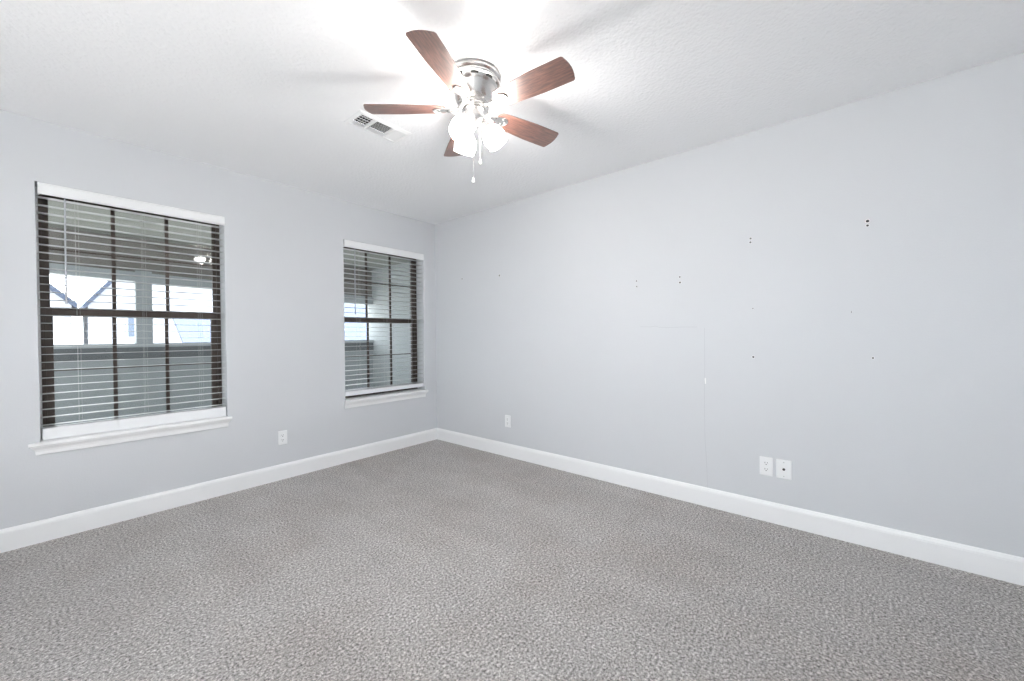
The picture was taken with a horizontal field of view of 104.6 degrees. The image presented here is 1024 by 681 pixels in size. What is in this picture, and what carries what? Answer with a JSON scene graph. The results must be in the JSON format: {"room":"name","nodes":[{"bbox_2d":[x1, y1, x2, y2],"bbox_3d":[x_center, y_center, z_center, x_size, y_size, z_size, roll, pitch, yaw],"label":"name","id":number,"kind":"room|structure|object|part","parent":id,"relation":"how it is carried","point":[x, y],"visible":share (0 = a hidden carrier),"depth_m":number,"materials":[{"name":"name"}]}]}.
{"room":"empty bedroom","nodes":[
{"label":"empty bedroom","id":0,"kind":"room"},
{"bbox_2d":[0,109,436,529],"bbox_3d":[-2.324,-0.065,2.924,0.200,2.440,4.300,0,1,40],"label":"wall","id":1,"kind":"structure","parent":0,"point":[282,293],"depth_m":3.00,"materials":[{"name":"paint"}]},
{"bbox_2d":[35,186,221,437],"bbox_3d":[-2.569,-0.172,2.733,0.079,1.502,0.908,0,1,40],"label":"window","id":2,"kind":"structure","parent":1,"relation":"in","point":[45,330],"depth_m":2.63,"materials":[{"name":"black metal"}]},
{"bbox_3d":[-2.590,-0.537,2.744,0.022,0.723,0.864,0,1,40],"label":"sash","id":3,"kind":"part","parent":2,"relation":"part of","materials":[{"name":"brown metal"}]},
{"bbox_3d":[-2.560,0.174,2.732,0.032,0.769,0.864,0,1,40],"label":"sash","id":4,"kind":"part","parent":2,"relation":"part of","materials":[{"name":"brown metal"}]},
{"bbox_2d":[36,182,225,439],"bbox_3d":[-2.465,-0.172,2.650,0.072,1.497,0.904,0,1,40],"label":"window blind","id":5,"kind":"object","parent":2,"relation":"attached to","point":[99,426],"visible":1,"depth_m":2.57,"materials":[{"name":"white plastic"}]},
{"bbox_3d":[-2.662,-0.180,2.429,0.054,1.388,0.013,0,1,40],"label":"ladder cord","id":6,"kind":"part","parent":5,"relation":"part of","materials":[{"name":"white fabric"}]},
{"bbox_3d":[-2.467,0.542,2.662,0.052,0.068,0.894,0,1,40],"label":"rail","id":7,"kind":"part","parent":5,"relation":"part of","materials":[{"name":"white plastic"}]},
{"bbox_3d":[-2.469,-0.184,2.658,0.054,1.388,0.013,0,1,40],"label":"ladder cord","id":8,"kind":"part","parent":5,"relation":"part of","materials":[{"name":"white fabric"}]},
{"bbox_3d":[-2.276,-0.188,2.888,0.054,1.388,0.013,0,1,40],"label":"ladder cord","id":9,"kind":"part","parent":5,"relation":"part of","materials":[{"name":"white fabric"}]},
{"bbox_2d":[28,416,231,455],"bbox_3d":[-2.481,0.616,2.658,0.171,0.076,0.973,0,1,40],"label":"trim","id":10,"kind":"structure","parent":1,"relation":"attached to","point":[43,447],"depth_m":2.54,"materials":[{"name":"white paint"}]},
{"bbox_2d":[0,428,436,552],"bbox_3d":[-2.232,1.091,2.869,0.014,0.126,4.300,0,1,40],"label":"baseboard","id":11,"kind":"structure","parent":1,"relation":"attached to","point":[20,536],"depth_m":2.76,"materials":[{"name":"white paint"}]},
{"bbox_2d":[278,430,286,444],"bbox_3d":[-1.897,0.804,3.272,0.008,0.115,0.071,0,1,40],"label":"wall outlet","id":12,"kind":"object","parent":1,"relation":"attached to","point":[282,435],"visible":1,"depth_m":3.27,"materials":[{"name":"white plastic"}]},
{"bbox_2d":[343,247,417,397],"bbox_3d":[-1.392,-0.199,4.137,0.079,1.502,0.915,0,1,40],"label":"window","id":13,"kind":"structure","parent":1,"relation":"in","point":[366,318],"depth_m":4.26,"materials":[{"name":"black metal"}]},
{"bbox_3d":[-1.413,-0.563,4.147,0.022,0.723,0.871,0,1,40],"label":"sash","id":14,"kind":"part","parent":13,"relation":"part of","materials":[{"name":"brown metal"}]},
{"bbox_3d":[-1.383,0.148,4.136,0.032,0.769,0.871,0,1,40],"label":"sash","id":15,"kind":"part","parent":13,"relation":"part of","materials":[{"name":"brown metal"}]},
{"bbox_2d":[343,239,423,395],"bbox_3d":[-1.288,-0.215,4.053,0.072,1.465,0.911,0,1,40],"label":"window blind","id":16,"kind":"object","parent":13,"relation":"attached to","point":[346,243],"visible":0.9,"depth_m":4.00,"materials":[{"name":"white plastic"}]},
{"bbox_3d":[-1.487,-0.208,3.829,0.054,1.384,0.013,0,1,40],"label":"ladder cord","id":17,"kind":"part","parent":16,"relation":"part of","materials":[{"name":"white fabric"}]},
{"bbox_3d":[-1.290,0.497,4.066,0.052,0.040,0.901,0,1,40],"label":"rail","id":18,"kind":"part","parent":16,"relation":"part of","materials":[{"name":"white plastic"}]},
{"bbox_3d":[-1.295,-0.213,4.059,0.054,1.384,0.013,0,1,40],"label":"ladder cord","id":19,"kind":"part","parent":16,"relation":"part of","materials":[{"name":"white fabric"}]},
{"bbox_2d":[344,389,427,408],"bbox_3d":[-1.295,0.589,4.073,0.171,0.076,0.950,0,1,40],"label":"trim","id":20,"kind":"structure","parent":1,"relation":"attached to","point":[358,401],"depth_m":3.98,"materials":[{"name":"white paint"}]},
{"bbox_2d":[48,200,409,269],"bbox_3d":[-4.688,-1.234,2.554,2.950,0.053,10.130,0,1,40],"label":"ceiling","id":21,"kind":"structure","parent":0,"point":[50,203],"depth_m":4.34,"materials":[{"name":"paint"}]},
{"bbox_2d":[368,262,410,387],"bbox_3d":[-1.471,-0.077,6.392,2.950,2.407,0.150,0,1,40],"label":"wall","id":22,"kind":"structure","parent":0,"point":[397,333],"depth_m":6.78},
{"bbox_2d":[0,439,1023,680],"bbox_3d":[-0.275,1.182,1.230,5.520,0.050,4.540,0,1,40],"label":"floor","id":23,"kind":"structure","parent":0,"point":[434,560],"depth_m":1.80,"materials":[{"name":"carpet"}]},
{"bbox_2d":[0,0,1023,223],"bbox_3d":[-0.303,-1.293,1.207,5.500,0.020,4.500,0,1,40],"label":"ceiling","id":24,"kind":"structure","parent":0,"point":[263,89],"depth_m":1.90,"materials":[{"name":"white paint"}]},
{"bbox_2d":[344,110,411,142],"bbox_3d":[-0.810,-1.372,2.400,0.188,0.182,0.344,0,1,40],"label":"ceiling vent","id":25,"kind":"object","parent":24,"relation":"in","point":[392,133],"visible":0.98,"depth_m":2.40,"materials":[{"name":"white metal"}]},
{"bbox_2d":[363,30,574,183],"bbox_3d":[-0.160,-1.032,1.939,1.004,0.522,1.020,0,1,40],"label":"ceiling fan","id":26,"kind":"object","parent":24,"relation":"hanging from","point":[474,85],"visible":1,"depth_m":1.85,"materials":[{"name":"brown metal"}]},
{"bbox_3d":[-0.521,-1.133,1.940,0.396,0.006,0.131,0,13,-1],"label":"blade","id":27,"kind":"part","parent":26,"relation":"part of","materials":[{"name":"brown wood"}]},
{"bbox_3d":[-0.284,-1.132,1.628,0.131,0.006,0.396,12,4,16],"label":"blade","id":28,"kind":"part","parent":26,"relation":"part of","materials":[{"name":"brown wood"}]},
{"bbox_3d":[-0.285,-1.132,1.945,0.070,0.025,0.040,-1,1,-1],"label":"bracket arm","id":29,"kind":"part","parent":26,"relation":"part of","materials":[{"name":"silver metal"}]},
{"bbox_3d":[-0.298,-1.139,2.262,0.131,0.006,0.396,-14,5,-18],"label":"blade","id":30,"kind":"part","parent":26,"relation":"part of","materials":[{"name":"brown wood"}]},
{"bbox_3d":[-0.235,-0.999,1.857,0.111,0.120,0.122,0,1,40],"label":"lamp shade","id":31,"kind":"part","parent":26,"relation":"part of","materials":[{"name":"white glass"}]},
{"bbox_3d":[-0.232,-1.011,1.863,0.058,0.071,0.055,-1,1,-22],"label":"bulb","id":32,"kind":"part","parent":26,"relation":"part of","materials":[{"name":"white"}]},
{"bbox_3d":[-0.241,-1.001,2.037,0.122,0.120,0.113,0,1,40],"label":"lamp shade","id":33,"kind":"part","parent":26,"relation":"part of","materials":[{"name":"white glass"}]},
{"bbox_3d":[-0.216,-1.131,1.854,0.040,0.025,0.070,0,1,17],"label":"bracket arm","id":34,"kind":"part","parent":26,"relation":"part of","materials":[{"name":"silver metal"}]},
{"bbox_3d":[-0.108,-1.133,1.891,0.070,0.025,0.040,0,1,35],"label":"bracket arm","id":35,"kind":"part","parent":26,"relation":"part of","materials":[{"name":"silver metal"}]},
{"bbox_3d":[-0.110,-1.134,2.006,0.070,0.025,0.040,-1,1,-37],"label":"bracket arm","id":36,"kind":"part","parent":26,"relation":"part of","materials":[{"name":"silver metal"}]},
{"bbox_3d":[-0.082,-1.001,1.953,0.119,0.120,0.118,0,1,40],"label":"lamp shade","id":37,"kind":"part","parent":26,"relation":"part of","materials":[{"name":"white glass"}]},
{"bbox_3d":[0.077,-1.141,2.149,0.396,0.006,0.131,-1,-11,-37],"label":"blade","id":38,"kind":"part","parent":26,"relation":"part of","materials":[{"name":"brown wood"}]},
{"bbox_3d":[0.085,-1.136,1.757,0.396,0.006,0.131,0,-11,35],"label":"blade","id":39,"kind":"part","parent":26,"relation":"part of","materials":[{"name":"brown wood"}]},
{"bbox_2d":[435,53,1023,557],"bbox_3d":[1.127,-0.095,2.914,5.500,2.440,0.121,0,1,40],"label":"wall","id":40,"kind":"structure","parent":0,"point":[837,294],"depth_m":2.38,"materials":[{"name":"paint"}]},
{"bbox_2d":[505,415,510,427],"bbox_3d":[-0.042,0.781,3.828,0.071,0.115,0.008,0,1,40],"label":"wall outlet","id":41,"kind":"object","parent":40,"relation":"attached to","point":[507,417],"visible":1,"depth_m":3.82,"materials":[{"name":"white plastic"}]},
{"bbox_2d":[437,428,1023,585],"bbox_3d":[1.132,1.063,2.845,5.200,0.126,0.014,0,1,40],"label":"baseboard","id":42,"kind":"structure","parent":40,"relation":"attached to","point":[1009,568],"depth_m":2.38,"materials":[{"name":"white paint"}]},
{"bbox_2d":[760,456,772,476],"bbox_3d":[1.584,0.783,2.465,0.071,0.115,0.008,0,1,40],"label":"wall outlet","id":43,"kind":"object","parent":40,"relation":"attached to","point":[766,463],"visible":1,"depth_m":2.46,"materials":[{"name":"white plastic"}]},
{"bbox_2d":[776,459,791,479],"bbox_3d":[1.651,0.784,2.404,0.078,0.115,0.014,0,1,40],"label":"cable wall plate","id":44,"kind":"object","parent":40,"relation":"attached to","point":[783,467],"visible":1,"depth_m":2.40,"materials":[{"name":"white plastic"}]},
{"bbox_3d":[-4.714,1.250,2.526,2.950,0.100,9.980,0,1,40],"label":"floor","id":45,"kind":"structure","parent":0,"visible":0},
{"bbox_2d":[48,227,372,424],"bbox_3d":[-5.794,-0.005,3.407,0.140,2.407,9.980,0,1,40],"label":"wall","id":46,"kind":"structure","parent":45,"relation":"on","point":[363,359],"depth_m":4.80,"materials":[{"name":"paint"}]},
{"bbox_2d":[49,263,372,304],"bbox_3d":[-5.801,-0.784,3.398,0.180,0.415,9.980,0,1,40],"label":"trim","id":47,"kind":"structure","parent":46,"relation":"attached to","point":[51,265],"depth_m":4.77,"materials":[{"name":"grey paint"}]},
{"bbox_2d":[54,343,372,361],"bbox_3d":[-5.773,0.179,3.393,0.150,0.140,9.980,0,1,40],"label":"rail","id":48,"kind":"object","parent":46,"relation":"on","point":[135,352],"visible":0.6,"depth_m":4.77,"materials":[{"name":"grey"}]},
{"bbox_2d":[54,340,373,348],"bbox_3d":[-5.782,0.086,3.399,0.210,0.045,9.980,0,1,40],"label":"cap","id":49,"kind":"object","parent":48,"relation":"on","point":[361,341],"visible":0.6,"depth_m":4.79,"materials":[{"name":"grey paint"}]},
{"bbox_2d":[133,270,152,343],"bbox_3d":[-4.551,-0.407,4.882,0.150,0.885,0.150,0,1,40],"label":"porch post","id":50,"kind":"object","parent":49,"relation":"on","point":[139,336],"visible":0.71,"depth_m":4.83,"materials":[{"name":"grey paint"}]},
{"label":"outside","id":51,"kind":"structure","parent":0,"visible":0},
{"bbox_3d":[-4.683,1.544,7.739,130.000,0.150,120.000,0,1,40],"label":"ground","id":52,"kind":"structure","parent":51,"visible":0},
{"bbox_2d":[50,285,77,344],"bbox_3d":[-17.072,-1.527,10.857,3.400,6.130,6.790,0,1,40],"label":"neighbor house","id":53,"kind":"structure","parent":52,"relation":"on","point":[59,330],"depth_m":12.23,"materials":[{"name":"grey"}]},
{"bbox_2d":[79,281,366,343],"bbox_3d":[-10.218,-1.462,17.398,4.500,5.730,11.820,0,1,40],"label":"neighbor house","id":54,"kind":"structure","parent":52,"relation":"on","point":[102,328],"depth_m":13.88,"materials":[{"name":"grey"}]},
{"bbox_3d":[-12.900,-0.478,13.480,0.015,0.700,0.260,0,1,40],"label":"house pane","id":55,"kind":"part","parent":54,"relation":"part of","materials":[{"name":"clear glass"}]}
]}

